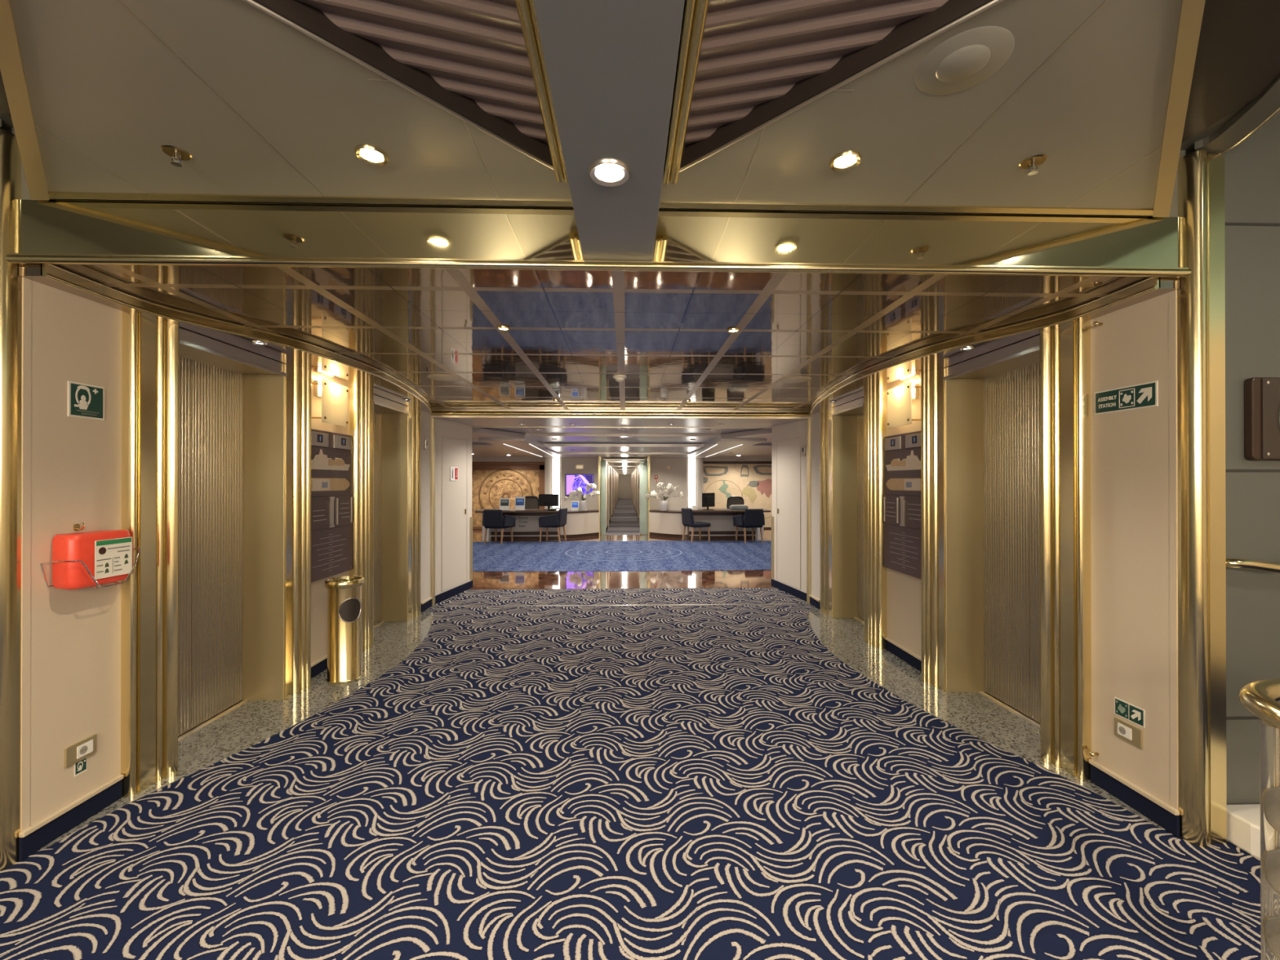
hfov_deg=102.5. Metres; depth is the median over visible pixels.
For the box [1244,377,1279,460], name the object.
wall plaque
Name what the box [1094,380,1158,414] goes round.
station sign
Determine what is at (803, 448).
card reader
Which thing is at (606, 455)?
ceiling
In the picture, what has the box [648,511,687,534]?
panel
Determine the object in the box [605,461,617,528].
wall
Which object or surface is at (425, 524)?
wall
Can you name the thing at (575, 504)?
picture
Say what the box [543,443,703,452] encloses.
ceiling
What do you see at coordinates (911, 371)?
ceiling
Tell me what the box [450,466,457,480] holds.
sign
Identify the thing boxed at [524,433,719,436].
trim
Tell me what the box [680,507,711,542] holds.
chair
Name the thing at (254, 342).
recessed light
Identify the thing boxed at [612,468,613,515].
door
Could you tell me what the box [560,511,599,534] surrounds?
panel
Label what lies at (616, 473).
door
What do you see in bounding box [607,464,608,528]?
door
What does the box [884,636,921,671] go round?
baseboard
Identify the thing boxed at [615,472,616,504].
door
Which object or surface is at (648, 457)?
trim
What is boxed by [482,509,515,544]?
armchair
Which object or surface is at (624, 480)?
wall
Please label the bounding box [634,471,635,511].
door
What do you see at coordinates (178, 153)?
sprinkler head
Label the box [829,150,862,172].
recessed light
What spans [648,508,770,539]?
reception desk
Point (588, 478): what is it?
display screen
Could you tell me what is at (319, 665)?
baseboard
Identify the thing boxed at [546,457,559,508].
wall
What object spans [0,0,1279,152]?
ceiling
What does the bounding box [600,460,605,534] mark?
door
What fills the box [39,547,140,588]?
bracket
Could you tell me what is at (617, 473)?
door
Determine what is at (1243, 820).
trim
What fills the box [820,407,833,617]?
pilaster
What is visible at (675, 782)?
floor
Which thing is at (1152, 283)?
trim
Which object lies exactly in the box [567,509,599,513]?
countertop
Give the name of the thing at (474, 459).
wall
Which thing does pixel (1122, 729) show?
socket
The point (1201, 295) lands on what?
column
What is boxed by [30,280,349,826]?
wall
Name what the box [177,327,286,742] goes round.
doorway
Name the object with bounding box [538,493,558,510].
computer monitor
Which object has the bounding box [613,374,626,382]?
smoke detector
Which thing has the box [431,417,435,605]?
brass post
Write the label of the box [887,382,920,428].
wall sconce
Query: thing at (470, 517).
trim
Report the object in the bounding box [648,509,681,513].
countertop
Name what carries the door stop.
attached to the wall at (1130, 449)
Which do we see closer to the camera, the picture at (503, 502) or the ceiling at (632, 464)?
the picture at (503, 502)
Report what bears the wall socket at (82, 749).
attached to the wall at (75, 682)
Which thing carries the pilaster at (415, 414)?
attached to the wall
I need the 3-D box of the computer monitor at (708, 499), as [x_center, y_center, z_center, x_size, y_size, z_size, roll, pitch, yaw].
[1.764,0.551,13.312,0.460,0.430,0.180,0,0,-40]
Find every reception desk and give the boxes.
[475,508,599,541]
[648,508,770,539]
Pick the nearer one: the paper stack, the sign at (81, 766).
the sign at (81, 766)
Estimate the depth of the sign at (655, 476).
15.01 m
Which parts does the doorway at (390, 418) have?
door, sill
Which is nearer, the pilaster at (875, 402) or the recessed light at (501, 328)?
the recessed light at (501, 328)
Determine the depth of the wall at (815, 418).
6.12 m
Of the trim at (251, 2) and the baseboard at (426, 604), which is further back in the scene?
the baseboard at (426, 604)
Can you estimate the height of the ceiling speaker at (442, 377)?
0.008 m
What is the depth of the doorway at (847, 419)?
5.63 m
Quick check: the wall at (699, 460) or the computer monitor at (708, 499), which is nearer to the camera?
the computer monitor at (708, 499)
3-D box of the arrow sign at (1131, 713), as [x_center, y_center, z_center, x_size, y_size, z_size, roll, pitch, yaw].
[2.260,1.072,2.373,0.006,0.080,0.142,0,0,-2]
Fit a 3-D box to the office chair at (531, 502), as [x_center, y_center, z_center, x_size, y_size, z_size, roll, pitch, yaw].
[-3.031,0.990,14.219,0.562,1.088,0.586,0,0,-7]
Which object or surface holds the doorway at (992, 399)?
in the wall at (1130, 449)
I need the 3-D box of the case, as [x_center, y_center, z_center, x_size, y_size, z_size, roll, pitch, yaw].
[-2.389,0.341,2.242,0.124,0.225,0.265,0,0,-2]
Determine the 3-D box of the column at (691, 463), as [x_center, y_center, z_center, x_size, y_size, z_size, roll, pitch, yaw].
[1.536,0.441,15.204,0.260,2.190,0.070,0,0,-2]
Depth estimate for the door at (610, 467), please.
19.19 m
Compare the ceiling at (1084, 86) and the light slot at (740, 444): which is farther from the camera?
the light slot at (740, 444)
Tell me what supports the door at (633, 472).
in the wall at (639, 464)
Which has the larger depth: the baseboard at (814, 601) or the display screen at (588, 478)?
the display screen at (588, 478)
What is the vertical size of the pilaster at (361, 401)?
2.306 m
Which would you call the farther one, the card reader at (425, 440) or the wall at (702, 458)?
the wall at (702, 458)
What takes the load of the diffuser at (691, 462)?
attached to the column at (691, 463)
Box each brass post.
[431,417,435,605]
[806,418,810,603]
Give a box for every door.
[441,435,466,591]
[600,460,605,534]
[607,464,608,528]
[609,466,611,520]
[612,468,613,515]
[613,470,614,511]
[614,471,615,508]
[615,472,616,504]
[616,473,617,502]
[617,473,617,502]
[617,474,618,500]
[631,474,631,500]
[631,474,632,502]
[632,472,633,505]
[633,471,634,507]
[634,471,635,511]
[635,469,636,515]
[636,467,638,519]
[639,465,639,525]
[640,460,648,535]
[776,436,800,589]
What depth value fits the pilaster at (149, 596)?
2.52 m
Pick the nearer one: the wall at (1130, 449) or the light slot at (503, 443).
the wall at (1130, 449)
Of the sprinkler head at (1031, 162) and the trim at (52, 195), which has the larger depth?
the trim at (52, 195)
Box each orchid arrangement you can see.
[563,483,599,511]
[644,482,683,511]
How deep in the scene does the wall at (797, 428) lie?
6.63 m
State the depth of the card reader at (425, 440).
5.96 m
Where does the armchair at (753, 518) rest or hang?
on the floor
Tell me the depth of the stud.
2.51 m
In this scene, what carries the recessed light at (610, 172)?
in the ceiling at (611, 64)
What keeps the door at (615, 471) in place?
in the wall at (606, 463)
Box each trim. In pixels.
[0,0,48,199]
[4,253,1191,277]
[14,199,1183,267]
[18,263,430,413]
[40,264,431,413]
[48,191,573,206]
[242,0,553,169]
[252,0,552,165]
[430,603,810,607]
[431,408,810,419]
[469,516,472,579]
[471,426,771,428]
[515,0,568,183]
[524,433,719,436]
[598,456,601,535]
[647,456,649,534]
[658,200,1153,215]
[662,0,709,185]
[679,0,1004,172]
[680,0,993,168]
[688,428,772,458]
[771,515,773,577]
[809,276,1160,415]
[1152,0,1205,217]
[1194,75,1279,154]
[1226,804,1260,858]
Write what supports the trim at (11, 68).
attached to the wall at (1252, 168)
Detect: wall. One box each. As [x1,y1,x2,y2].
[11,111,1279,831]
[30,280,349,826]
[420,410,431,612]
[435,417,471,595]
[471,456,544,462]
[544,457,546,508]
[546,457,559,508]
[560,457,687,511]
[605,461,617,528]
[618,474,631,498]
[631,464,639,518]
[688,457,702,508]
[702,457,702,508]
[702,457,772,461]
[771,419,806,593]
[810,412,820,609]
[886,293,1169,804]
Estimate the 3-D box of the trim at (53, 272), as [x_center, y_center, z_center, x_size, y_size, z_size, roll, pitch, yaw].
[-2.237,-0.828,4.091,0.433,0.062,4.123,0,0,-2]
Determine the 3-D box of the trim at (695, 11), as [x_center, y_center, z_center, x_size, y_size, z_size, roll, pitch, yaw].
[0.155,-1.193,0.339,0.055,0.232,3.062,0,0,-2]
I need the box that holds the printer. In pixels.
[729,505,748,509]
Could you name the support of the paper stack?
on the reception desk at (668, 523)
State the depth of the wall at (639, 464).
19.49 m
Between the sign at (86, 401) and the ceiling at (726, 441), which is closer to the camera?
the sign at (86, 401)
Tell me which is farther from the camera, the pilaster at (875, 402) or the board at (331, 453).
the pilaster at (875, 402)
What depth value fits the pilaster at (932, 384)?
3.75 m
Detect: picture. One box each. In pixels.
[500,499,508,506]
[515,498,524,505]
[572,502,577,507]
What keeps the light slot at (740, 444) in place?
in the ceiling at (760, 450)
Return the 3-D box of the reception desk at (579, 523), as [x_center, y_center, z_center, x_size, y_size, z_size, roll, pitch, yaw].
[-2.619,1.151,13.656,2.997,0.762,1.783,0,0,-2]
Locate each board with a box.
[311,428,352,582]
[883,431,920,578]
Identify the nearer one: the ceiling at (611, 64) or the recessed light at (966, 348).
the ceiling at (611, 64)
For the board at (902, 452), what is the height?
1.155 m
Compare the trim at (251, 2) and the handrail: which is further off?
the handrail
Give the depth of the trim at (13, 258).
2.06 m
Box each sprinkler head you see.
[160,145,192,167]
[1018,154,1047,175]
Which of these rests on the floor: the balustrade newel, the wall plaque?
the balustrade newel
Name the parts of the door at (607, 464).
panel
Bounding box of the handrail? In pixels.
[1226,557,1279,573]
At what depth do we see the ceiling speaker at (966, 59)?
1.35 m
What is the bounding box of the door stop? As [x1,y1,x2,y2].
[1088,751,1098,756]
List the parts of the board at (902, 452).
call plate, panel, index panel, guide panel, deck plan panel, plate, call plate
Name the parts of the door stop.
knob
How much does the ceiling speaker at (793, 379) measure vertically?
0.008 m
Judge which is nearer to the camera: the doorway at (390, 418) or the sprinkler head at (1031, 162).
the sprinkler head at (1031, 162)
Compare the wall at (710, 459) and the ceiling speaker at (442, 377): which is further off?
the wall at (710, 459)
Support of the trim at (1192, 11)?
attached to the wall at (1252, 168)
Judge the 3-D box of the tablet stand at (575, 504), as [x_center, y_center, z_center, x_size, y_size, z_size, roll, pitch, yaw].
[-1.768,0.707,13.973,0.200,0.270,0.080,0,0,4]
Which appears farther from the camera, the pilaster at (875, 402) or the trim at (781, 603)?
the trim at (781, 603)
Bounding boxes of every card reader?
[424,439,427,449]
[801,446,805,456]
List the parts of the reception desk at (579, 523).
panel, foot rail, panel, under rail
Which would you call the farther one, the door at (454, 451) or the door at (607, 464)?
the door at (607, 464)
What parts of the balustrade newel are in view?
rail, post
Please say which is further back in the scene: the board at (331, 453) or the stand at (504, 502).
the stand at (504, 502)
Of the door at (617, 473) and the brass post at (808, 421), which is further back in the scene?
the door at (617, 473)
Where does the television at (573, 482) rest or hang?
attached to the wall at (677, 475)
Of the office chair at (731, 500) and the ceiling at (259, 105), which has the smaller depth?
the ceiling at (259, 105)
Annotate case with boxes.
[52,529,132,589]
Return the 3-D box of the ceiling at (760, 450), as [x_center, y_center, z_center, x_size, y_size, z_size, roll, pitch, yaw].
[4.080,-0.759,13.699,4.000,0.050,5.250,0,0,-2]
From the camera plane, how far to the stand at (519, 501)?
12.96 m
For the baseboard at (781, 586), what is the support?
attached to the wall at (797, 428)
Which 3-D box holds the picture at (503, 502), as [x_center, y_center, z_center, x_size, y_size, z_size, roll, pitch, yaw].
[-3.422,0.573,12.979,0.205,0.161,0.026,0,0,-2]
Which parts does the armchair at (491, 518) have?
leg, backrest, leg, seat, leg, armrest, leg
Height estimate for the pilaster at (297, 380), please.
2.306 m
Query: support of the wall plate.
attached to the wall at (677, 475)
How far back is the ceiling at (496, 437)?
9.14 m
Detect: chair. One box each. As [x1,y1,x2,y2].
[524,495,539,508]
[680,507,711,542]
[726,496,744,508]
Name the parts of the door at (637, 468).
panel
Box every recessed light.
[251,340,266,346]
[354,144,388,166]
[497,325,510,331]
[588,158,630,186]
[727,328,739,333]
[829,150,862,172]
[960,346,973,351]
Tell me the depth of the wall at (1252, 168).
2.19 m
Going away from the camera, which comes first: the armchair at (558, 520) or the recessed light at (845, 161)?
the recessed light at (845, 161)
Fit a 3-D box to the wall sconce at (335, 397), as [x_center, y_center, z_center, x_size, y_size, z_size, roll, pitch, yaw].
[-2.456,-0.604,4.073,0.102,0.330,0.360,0,0,-2]
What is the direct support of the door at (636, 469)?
in the wall at (639, 464)
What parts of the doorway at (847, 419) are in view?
sill, door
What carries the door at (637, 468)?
in the wall at (639, 464)
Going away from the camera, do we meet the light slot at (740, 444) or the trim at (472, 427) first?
the trim at (472, 427)
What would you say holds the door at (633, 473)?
in the wall at (639, 464)
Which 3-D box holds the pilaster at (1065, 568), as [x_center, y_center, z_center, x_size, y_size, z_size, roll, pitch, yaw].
[2.199,0.350,2.683,0.110,2.306,0.230,0,0,-2]
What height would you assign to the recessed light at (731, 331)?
0.012 m
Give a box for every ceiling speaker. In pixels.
[427,373,462,381]
[777,376,812,382]
[915,26,1014,94]
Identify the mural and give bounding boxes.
[471,462,544,529]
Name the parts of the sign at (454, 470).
red panel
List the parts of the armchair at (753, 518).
leg, armrest, leg, seat, leg, backrest, leg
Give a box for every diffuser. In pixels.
[552,458,559,507]
[688,458,695,507]
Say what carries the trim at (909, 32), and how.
attached to the ceiling at (753, 52)
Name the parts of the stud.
knob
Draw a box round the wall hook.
[73,522,84,530]
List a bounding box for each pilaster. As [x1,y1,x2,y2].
[120,311,178,796]
[283,363,311,699]
[349,387,373,651]
[407,405,421,620]
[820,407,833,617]
[864,390,886,648]
[920,367,946,692]
[1039,320,1091,780]
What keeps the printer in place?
on the reception desk at (668, 523)
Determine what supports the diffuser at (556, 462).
attached to the column at (556, 463)
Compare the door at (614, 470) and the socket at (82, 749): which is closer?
the socket at (82, 749)
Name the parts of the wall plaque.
plate, oval plate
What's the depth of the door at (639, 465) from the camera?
17.18 m
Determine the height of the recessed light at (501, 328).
0.012 m
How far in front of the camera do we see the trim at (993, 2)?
1.40 m
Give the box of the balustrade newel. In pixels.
[1239,678,1279,959]
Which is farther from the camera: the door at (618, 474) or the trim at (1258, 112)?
the door at (618, 474)
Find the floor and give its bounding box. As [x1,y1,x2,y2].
[0,498,1260,959]
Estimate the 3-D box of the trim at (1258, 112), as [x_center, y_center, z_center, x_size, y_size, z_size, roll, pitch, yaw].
[2.007,-1.384,-0.897,0.511,0.036,6.167,0,0,3]
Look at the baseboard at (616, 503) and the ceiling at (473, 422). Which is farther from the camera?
the baseboard at (616, 503)
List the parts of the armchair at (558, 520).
leg, leg, armrest, seat, leg, backrest, leg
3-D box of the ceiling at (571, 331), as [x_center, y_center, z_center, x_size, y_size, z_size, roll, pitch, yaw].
[-0.149,-0.879,4.167,4.740,0.040,4.165,0,0,-2]
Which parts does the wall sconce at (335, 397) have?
plate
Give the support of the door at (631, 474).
in the wall at (639, 464)
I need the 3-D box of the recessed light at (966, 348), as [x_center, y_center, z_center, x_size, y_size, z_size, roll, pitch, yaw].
[1.982,-0.796,3.110,0.072,0.012,0.072,0,0,-2]
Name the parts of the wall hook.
hook plate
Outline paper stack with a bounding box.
[691,505,697,510]
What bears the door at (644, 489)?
in the wall at (677, 475)
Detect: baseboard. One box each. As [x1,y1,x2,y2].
[18,774,123,860]
[311,654,327,678]
[421,596,432,612]
[435,580,472,604]
[605,502,617,532]
[771,578,806,601]
[808,594,819,609]
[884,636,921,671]
[1088,759,1179,836]
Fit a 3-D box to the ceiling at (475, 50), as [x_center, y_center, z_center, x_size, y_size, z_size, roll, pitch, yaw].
[-0.630,-1.161,1.178,1.067,0.016,2.164,0,0,-2]
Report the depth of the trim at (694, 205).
2.08 m
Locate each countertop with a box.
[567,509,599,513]
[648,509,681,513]
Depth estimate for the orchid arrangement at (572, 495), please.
13.82 m
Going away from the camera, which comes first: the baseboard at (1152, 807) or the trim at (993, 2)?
the trim at (993, 2)
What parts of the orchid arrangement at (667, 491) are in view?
flower, flower, flower, flower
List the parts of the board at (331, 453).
call plate, plate, panel, index panel, guide panel, deck plan panel, call plate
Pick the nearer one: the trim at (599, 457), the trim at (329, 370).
the trim at (329, 370)
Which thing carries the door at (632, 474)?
in the wall at (639, 464)
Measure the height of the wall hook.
0.036 m
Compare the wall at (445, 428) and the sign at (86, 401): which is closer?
the sign at (86, 401)
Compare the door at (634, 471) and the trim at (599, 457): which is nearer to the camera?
the trim at (599, 457)
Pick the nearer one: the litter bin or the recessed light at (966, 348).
the recessed light at (966, 348)
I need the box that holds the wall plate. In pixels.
[575,464,583,469]
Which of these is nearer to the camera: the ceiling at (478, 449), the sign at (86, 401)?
the sign at (86, 401)
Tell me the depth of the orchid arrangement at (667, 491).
13.89 m
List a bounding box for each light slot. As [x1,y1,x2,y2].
[502,443,528,452]
[719,444,742,452]
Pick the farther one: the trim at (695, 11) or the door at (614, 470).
the door at (614, 470)
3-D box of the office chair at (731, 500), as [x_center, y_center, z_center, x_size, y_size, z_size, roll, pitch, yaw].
[2.582,0.991,14.425,0.562,1.088,0.586,0,0,-7]
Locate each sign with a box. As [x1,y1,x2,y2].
[67,380,104,420]
[74,757,87,777]
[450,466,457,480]
[654,475,657,483]
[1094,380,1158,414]
[1114,697,1145,728]
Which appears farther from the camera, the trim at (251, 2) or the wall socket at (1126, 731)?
the wall socket at (1126, 731)
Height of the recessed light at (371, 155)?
0.012 m
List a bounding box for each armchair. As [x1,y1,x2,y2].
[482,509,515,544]
[538,507,567,542]
[733,508,764,542]
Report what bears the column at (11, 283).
on the floor
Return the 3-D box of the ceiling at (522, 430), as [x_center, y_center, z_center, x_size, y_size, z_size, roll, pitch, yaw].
[-0.293,-0.826,9.203,13.000,0.060,3.490,0,0,-2]
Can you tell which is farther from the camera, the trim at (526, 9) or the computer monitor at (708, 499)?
the computer monitor at (708, 499)
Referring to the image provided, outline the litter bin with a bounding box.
[324,575,364,684]
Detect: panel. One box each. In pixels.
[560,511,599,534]
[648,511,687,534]
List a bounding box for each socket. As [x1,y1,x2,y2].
[63,733,97,768]
[79,746,88,754]
[1114,717,1142,748]
[1119,726,1125,734]
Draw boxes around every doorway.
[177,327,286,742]
[373,394,408,643]
[831,396,864,638]
[942,334,1039,728]
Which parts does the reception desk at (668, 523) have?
under rail, panel, foot rail, panel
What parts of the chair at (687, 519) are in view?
leg, backrest, leg, seat, leg, leg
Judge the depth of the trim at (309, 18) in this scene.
1.41 m
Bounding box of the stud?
[1093,321,1102,326]
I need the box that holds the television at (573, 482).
[565,474,593,495]
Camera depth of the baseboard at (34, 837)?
2.19 m
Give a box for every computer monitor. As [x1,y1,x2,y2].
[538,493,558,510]
[702,493,715,510]
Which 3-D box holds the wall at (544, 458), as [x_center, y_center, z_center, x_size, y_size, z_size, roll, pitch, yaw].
[-2.817,0.391,15.625,0.040,2.300,0.800,0,0,-2]
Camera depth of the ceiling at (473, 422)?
6.84 m
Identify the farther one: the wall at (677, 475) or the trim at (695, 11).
the wall at (677, 475)
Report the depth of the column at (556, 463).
15.06 m
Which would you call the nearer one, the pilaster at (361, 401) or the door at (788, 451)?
the pilaster at (361, 401)
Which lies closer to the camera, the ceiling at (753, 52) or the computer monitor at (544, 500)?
the ceiling at (753, 52)
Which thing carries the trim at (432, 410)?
attached to the wall at (425, 524)
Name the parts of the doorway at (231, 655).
door, sill, door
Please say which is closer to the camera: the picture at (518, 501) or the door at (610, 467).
the picture at (518, 501)
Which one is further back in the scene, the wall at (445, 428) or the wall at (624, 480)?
the wall at (624, 480)
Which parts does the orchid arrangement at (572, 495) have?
flower, flower, flower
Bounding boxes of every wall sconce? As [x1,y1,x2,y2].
[311,378,348,426]
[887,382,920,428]
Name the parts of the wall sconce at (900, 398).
plate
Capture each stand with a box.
[499,497,510,510]
[515,497,524,510]
[571,501,578,511]
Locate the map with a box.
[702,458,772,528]
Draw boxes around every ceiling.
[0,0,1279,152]
[9,0,571,199]
[54,264,1150,410]
[297,0,547,143]
[440,417,799,427]
[471,427,559,458]
[471,427,772,443]
[471,442,533,456]
[533,0,684,261]
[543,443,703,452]
[550,452,697,458]
[604,458,645,474]
[659,0,1182,208]
[683,0,948,148]
[711,443,772,457]
[811,277,1179,414]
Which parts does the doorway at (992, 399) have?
door, sill, door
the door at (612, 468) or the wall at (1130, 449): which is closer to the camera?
the wall at (1130, 449)
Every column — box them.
[0,128,22,871]
[551,457,560,532]
[687,457,696,532]
[1176,150,1226,848]
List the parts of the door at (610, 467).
panel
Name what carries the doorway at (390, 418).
in the wall at (75, 682)
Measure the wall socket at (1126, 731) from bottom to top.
0.085 m

